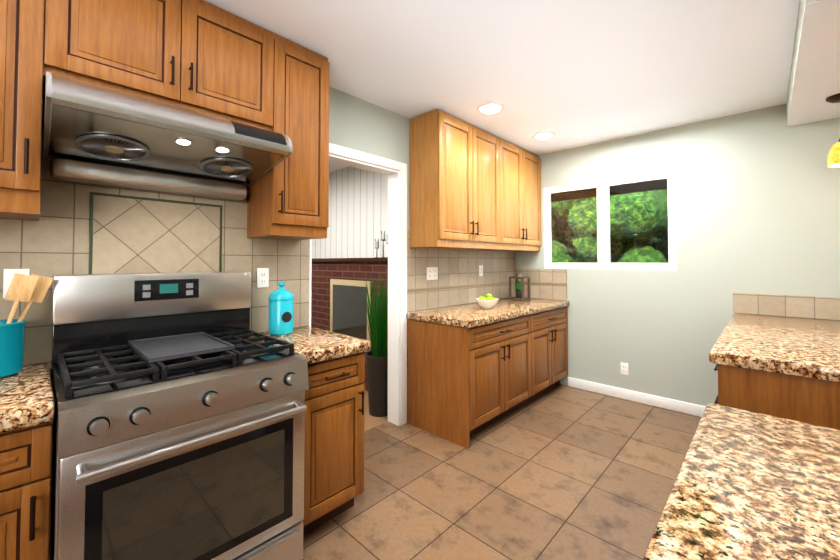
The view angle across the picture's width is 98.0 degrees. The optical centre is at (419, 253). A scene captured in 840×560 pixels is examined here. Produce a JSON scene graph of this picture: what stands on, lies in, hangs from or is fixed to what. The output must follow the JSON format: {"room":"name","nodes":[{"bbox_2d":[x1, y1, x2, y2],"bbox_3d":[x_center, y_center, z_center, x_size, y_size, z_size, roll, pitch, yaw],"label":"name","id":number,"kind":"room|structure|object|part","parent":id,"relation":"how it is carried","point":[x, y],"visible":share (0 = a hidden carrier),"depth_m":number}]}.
{"room":"kitchen","nodes":[
{"label":"kitchen","id":0,"kind":"room"},
{"bbox_2d":[312,166,387,257],"bbox_3d":[-1.117,0.171,4.937,3.799,2.550,0.120,-1,-2,43],"label":"wall","id":1,"kind":"structure","parent":0,"point":[358,211],"depth_m":4.58},
{"bbox_2d":[329,87,409,229],"bbox_3d":[-1.124,0.105,2.080,0.120,2.550,6.700,-1,-2,43],"label":"wall","id":2,"kind":"structure","parent":0,"point":[357,124],"depth_m":2.79},
{"bbox_2d":[3,269,29,297],"bbox_3d":[-1.612,0.120,1.460,0.007,0.115,0.070,-1,-2,43],"label":"electrical outlet","id":3,"kind":"object","parent":2,"relation":"attached to","point":[8,275],"visible":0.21,"depth_m":1.44},
{"bbox_2d":[0,0,51,223],"bbox_3d":[-1.638,-0.660,1.216,0.330,1.040,0.533,-1,-2,43],"label":"upper cabinet","id":4,"kind":"object","parent":2,"relation":"attached to","point":[25,25],"depth_m":1.26},
{"bbox_2d":[48,0,279,131],"bbox_3d":[-1.168,-0.899,1.718,0.330,0.540,0.834,-1,-2,43],"label":"upper cabinet","id":5,"kind":"object","parent":2,"relation":"attached to","point":[202,56],"depth_m":1.59},
{"bbox_2d":[43,71,292,200],"bbox_3d":[-1.087,-0.465,1.631,0.546,0.319,0.822,-1,-2,43],"label":"range hood","id":6,"kind":"object","parent":5,"relation":"attached to","point":[96,134],"depth_m":1.52},
{"bbox_3d":[-0.730,-0.545,1.661,0.066,0.072,0.230,-1,-2,43],"label":"range hood panel","id":7,"kind":"part","parent":6,"relation":"part of"},
{"bbox_2d":[257,268,268,287],"bbox_3d":[-0.935,0.147,2.175,0.007,0.115,0.070,-1,-2,43],"label":"electrical outlet","id":8,"kind":"object","parent":2,"relation":"attached to","point":[262,277],"visible":1,"depth_m":2.17},
{"bbox_2d":[244,36,328,243],"bbox_3d":[-0.766,-0.624,2.136,0.330,1.070,0.335,-1,-2,43],"label":"upper cabinet","id":9,"kind":"object","parent":2,"relation":"attached to","point":[289,203],"depth_m":2.02},
{"bbox_2d":[309,143,406,425],"bbox_3d":[-0.482,0.320,2.748,0.146,2.150,0.940,-1,-2,43],"label":"door frame","id":10,"kind":"structure","parent":2,"relation":"attached to","point":[397,298],"depth_m":3.01},
{"bbox_2d":[427,267,437,279],"bbox_3d":[0.111,0.183,3.277,0.007,0.115,0.146,-1,-2,43],"label":"electrical outlet","id":11,"kind":"object","parent":2,"relation":"attached to","point":[432,273],"visible":1,"depth_m":3.28},
{"bbox_2d":[407,109,505,252],"bbox_3d":[0.360,-0.586,3.324,0.330,1.090,0.955,-1,-2,43],"label":"upper cabinet","id":12,"kind":"object","parent":2,"relation":"attached to","point":[458,168],"depth_m":3.06},
{"bbox_2d":[479,265,482,275],"bbox_3d":[0.640,0.186,3.837,0.007,0.115,0.070,-1,-2,43],"label":"electrical outlet","id":13,"kind":"object","parent":2,"relation":"attached to","point":[480,270],"visible":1,"depth_m":3.83},
{"bbox_2d":[502,141,541,252],"bbox_3d":[0.935,-0.572,3.931,0.330,1.090,0.955,-1,-2,43],"label":"upper cabinet","id":14,"kind":"object","parent":2,"relation":"attached to","point":[523,167],"depth_m":3.85},
{"bbox_2d":[302,384,700,559],"bbox_3d":[-0.877,1.399,1.816,8.640,0.050,6.700,-1,-2,43],"label":"floor","id":15,"kind":"structure","parent":0,"point":[562,472],"depth_m":2.16},
{"bbox_2d":[0,424,52,559],"bbox_3d":[-1.494,0.931,1.121,0.620,0.853,0.492,-1,-2,43],"label":"base cabinet","id":16,"kind":"object","parent":15,"relation":"on","point":[25,457],"depth_m":1.05},
{"bbox_2d":[0,360,54,435],"bbox_3d":[-1.938,0.463,0.647,0.649,0.058,1.813,-1,-2,43],"label":"countertop","id":17,"kind":"structure","parent":16,"relation":"on","point":[27,400],"depth_m":1.11},
{"bbox_2d":[0,273,52,377],"bbox_3d":[-1.567,0.262,1.347,0.212,0.374,0.300,-1,-2,43],"label":"utensil crock","id":18,"kind":"object","parent":17,"relation":"on","point":[28,289],"visible":0.98,"depth_m":1.36},
{"bbox_2d":[50,272,308,559],"bbox_3d":[-0.995,0.730,1.540,0.758,1.275,0.782,-1,-2,43],"label":"range","id":19,"kind":"object","parent":15,"relation":"on","point":[179,421],"visible":1,"depth_m":1.37},
{"bbox_2d":[302,352,364,535],"bbox_3d":[-0.647,0.952,2.014,0.620,0.853,0.381,-1,-2,43],"label":"base cabinet","id":20,"kind":"object","parent":15,"relation":"on","point":[334,398],"depth_m":1.81},
{"bbox_2d":[251,324,369,364],"bbox_3d":[-0.634,0.495,2.023,0.649,0.058,0.404,-1,-2,43],"label":"countertop","id":21,"kind":"structure","parent":20,"relation":"on","point":[319,346],"depth_m":1.89},
{"bbox_2d":[268,282,293,334],"bbox_3d":[-0.811,0.317,2.136,0.142,0.300,0.142,-1,-2,43],"label":"canister","id":22,"kind":"object","parent":21,"relation":"on","point":[281,303],"visible":1,"depth_m":2.08},
{"bbox_2d":[311,258,387,390],"bbox_3d":[-0.721,0.744,4.178,1.740,1.370,0.411,-1,-2,43],"label":"fireplace","id":23,"kind":"object","parent":15,"relation":"on","point":[338,297],"visible":0.4,"depth_m":4.01},
{"bbox_2d":[374,239,377,257],"bbox_3d":[-0.459,-0.049,3.891,0.060,0.200,0.059,-1,-2,43],"label":"candle holder","id":24,"kind":"object","parent":23,"relation":"on","point":[376,242],"depth_m":3.88},
{"bbox_2d":[378,231,384,257],"bbox_3d":[-0.386,-0.090,3.824,0.060,0.280,0.059,-1,-2,43],"label":"candle holder","id":25,"kind":"object","parent":23,"relation":"on","point":[382,239],"depth_m":3.81},
{"bbox_2d":[383,233,387,257],"bbox_3d":[-0.321,-0.072,3.761,0.060,0.240,0.059,-1,-2,43],"label":"candle holder","id":26,"kind":"object","parent":23,"relation":"on","point":[384,233],"depth_m":3.81},
{"bbox_2d":[364,277,387,416],"bbox_3d":[-0.346,0.793,3.246,0.359,1.228,0.359,-1,-2,43],"label":"floor plant","id":27,"kind":"object","parent":15,"relation":"on","point":[377,366],"visible":0.81,"depth_m":3.15},
{"bbox_2d":[407,313,537,448],"bbox_3d":[0.470,0.979,3.193,0.620,0.853,1.027,-1,-2,43],"label":"base cabinet","id":28,"kind":"object","parent":15,"relation":"on","point":[474,367],"depth_m":2.85},
{"bbox_2d":[406,297,569,328],"bbox_3d":[0.745,0.528,3.479,0.649,0.058,1.835,-1,-2,43],"label":"countertop","id":29,"kind":"structure","parent":28,"relation":"on","point":[471,315],"depth_m":3.07},
{"bbox_2d":[476,294,498,308],"bbox_3d":[0.598,0.426,3.251,0.204,0.133,0.204,-1,-2,43],"label":"fruit bowl","id":30,"kind":"object","parent":29,"relation":"on","point":[488,301],"visible":1,"depth_m":3.19},
{"bbox_2d":[509,273,530,300],"bbox_3d":[1.081,0.364,3.966,0.170,0.290,0.170,-1,-2,43],"label":"lantern","id":31,"kind":"object","parent":29,"relation":"on","point":[519,286],"visible":1,"depth_m":3.93},
{"bbox_2d":[538,305,568,395],"bbox_3d":[1.053,0.994,3.808,0.620,0.853,0.918,-1,-2,43],"label":"base cabinet","id":32,"kind":"object","parent":15,"relation":"on","point":[552,326],"depth_m":3.65},
{"bbox_2d":[642,403,839,559],"bbox_3d":[0.062,0.863,-0.557,1.115,0.913,3.490,-1,-2,43],"label":"countertop","id":33,"kind":"structure","parent":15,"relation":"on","point":[748,485],"depth_m":0.66},
{"bbox_2d":[714,365,839,429],"bbox_3d":[1.971,0.943,1.609,0.965,0.854,0.663,-1,-2,43],"label":"base cabinet","id":34,"kind":"object","parent":15,"relation":"on","point":[791,398],"depth_m":1.56},
{"bbox_2d":[709,313,839,384],"bbox_3d":[2.337,0.494,2.006,1.025,0.058,1.786,-1,-2,43],"label":"countertop","id":35,"kind":"structure","parent":34,"relation":"on","point":[807,347],"depth_m":1.80},
{"bbox_2d":[204,0,799,172],"bbox_3d":[-0.877,-1.225,1.877,8.640,0.100,6.700,-1,-2,43],"label":"ceiling","id":36,"kind":"structure","parent":0,"point":[570,74],"depth_m":2.18},
{"bbox_2d":[477,102,503,113],"bbox_3d":[0.559,-1.134,2.897,0.210,0.034,0.210,-1,-2,43],"label":"recessed light","id":37,"kind":"object","parent":36,"relation":"in","point":[490,108],"visible":1,"depth_m":2.86},
{"bbox_2d":[532,131,554,139],"bbox_3d":[1.193,-1.119,3.522,0.210,0.034,0.210,-1,-2,43],"label":"recessed light","id":38,"kind":"object","parent":36,"relation":"in","point":[544,135],"visible":0.98,"depth_m":3.48},
{"bbox_2d":[516,104,839,405],"bbox_3d":[2.211,0.145,3.796,7.000,2.550,0.620,-1,-2,43],"label":"wall","id":39,"kind":"structure","parent":0,"point":[758,199],"depth_m":3.16},
{"bbox_2d":[544,169,677,270],"bbox_3d":[1.878,-0.292,3.740,1.248,0.918,0.058,-1,-2,43],"label":"window","id":40,"kind":"structure","parent":39,"relation":"in","point":[604,250],"depth_m":3.70},
{"bbox_2d":[620,362,628,374],"bbox_3d":[1.987,1.124,3.553,0.070,0.115,0.007,-1,-2,43],"label":"electrical outlet","id":41,"kind":"object","parent":39,"relation":"attached to","point":[623,368],"visible":1,"depth_m":3.55},
{"bbox_2d":[568,377,705,416],"bbox_3d":[2.090,1.364,3.445,1.380,0.095,0.014,-1,-2,43],"label":"baseboard","id":42,"kind":"structure","parent":39,"relation":"attached to","point":[672,404],"depth_m":3.45},
{"bbox_2d":[786,0,839,126],"bbox_3d":[2.976,-1.095,1.405,2.160,0.181,1.840,-1,-2,43],"label":"ceiling","id":43,"kind":"structure","parent":0,"point":[814,81],"depth_m":1.94},
{"bbox_2d":[826,93,839,166],"bbox_3d":[2.641,-0.768,2.280,0.142,0.434,0.142,-1,-2,43],"label":"pendant light","id":44,"kind":"object","parent":43,"relation":"hanging from","point":[833,159],"visible":1,"depth_m":2.28},
{"label":"outside","id":45,"kind":"structure","parent":0,"visible":0},
{"bbox_2d":[551,189,668,262],"bbox_3d":[5.850,-1.823,9.139,13.000,7.532,8.236,-1,-2,43],"label":"trees","id":46,"kind":"object","parent":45,"point":[626,222],"depth_m":7.10}
]}

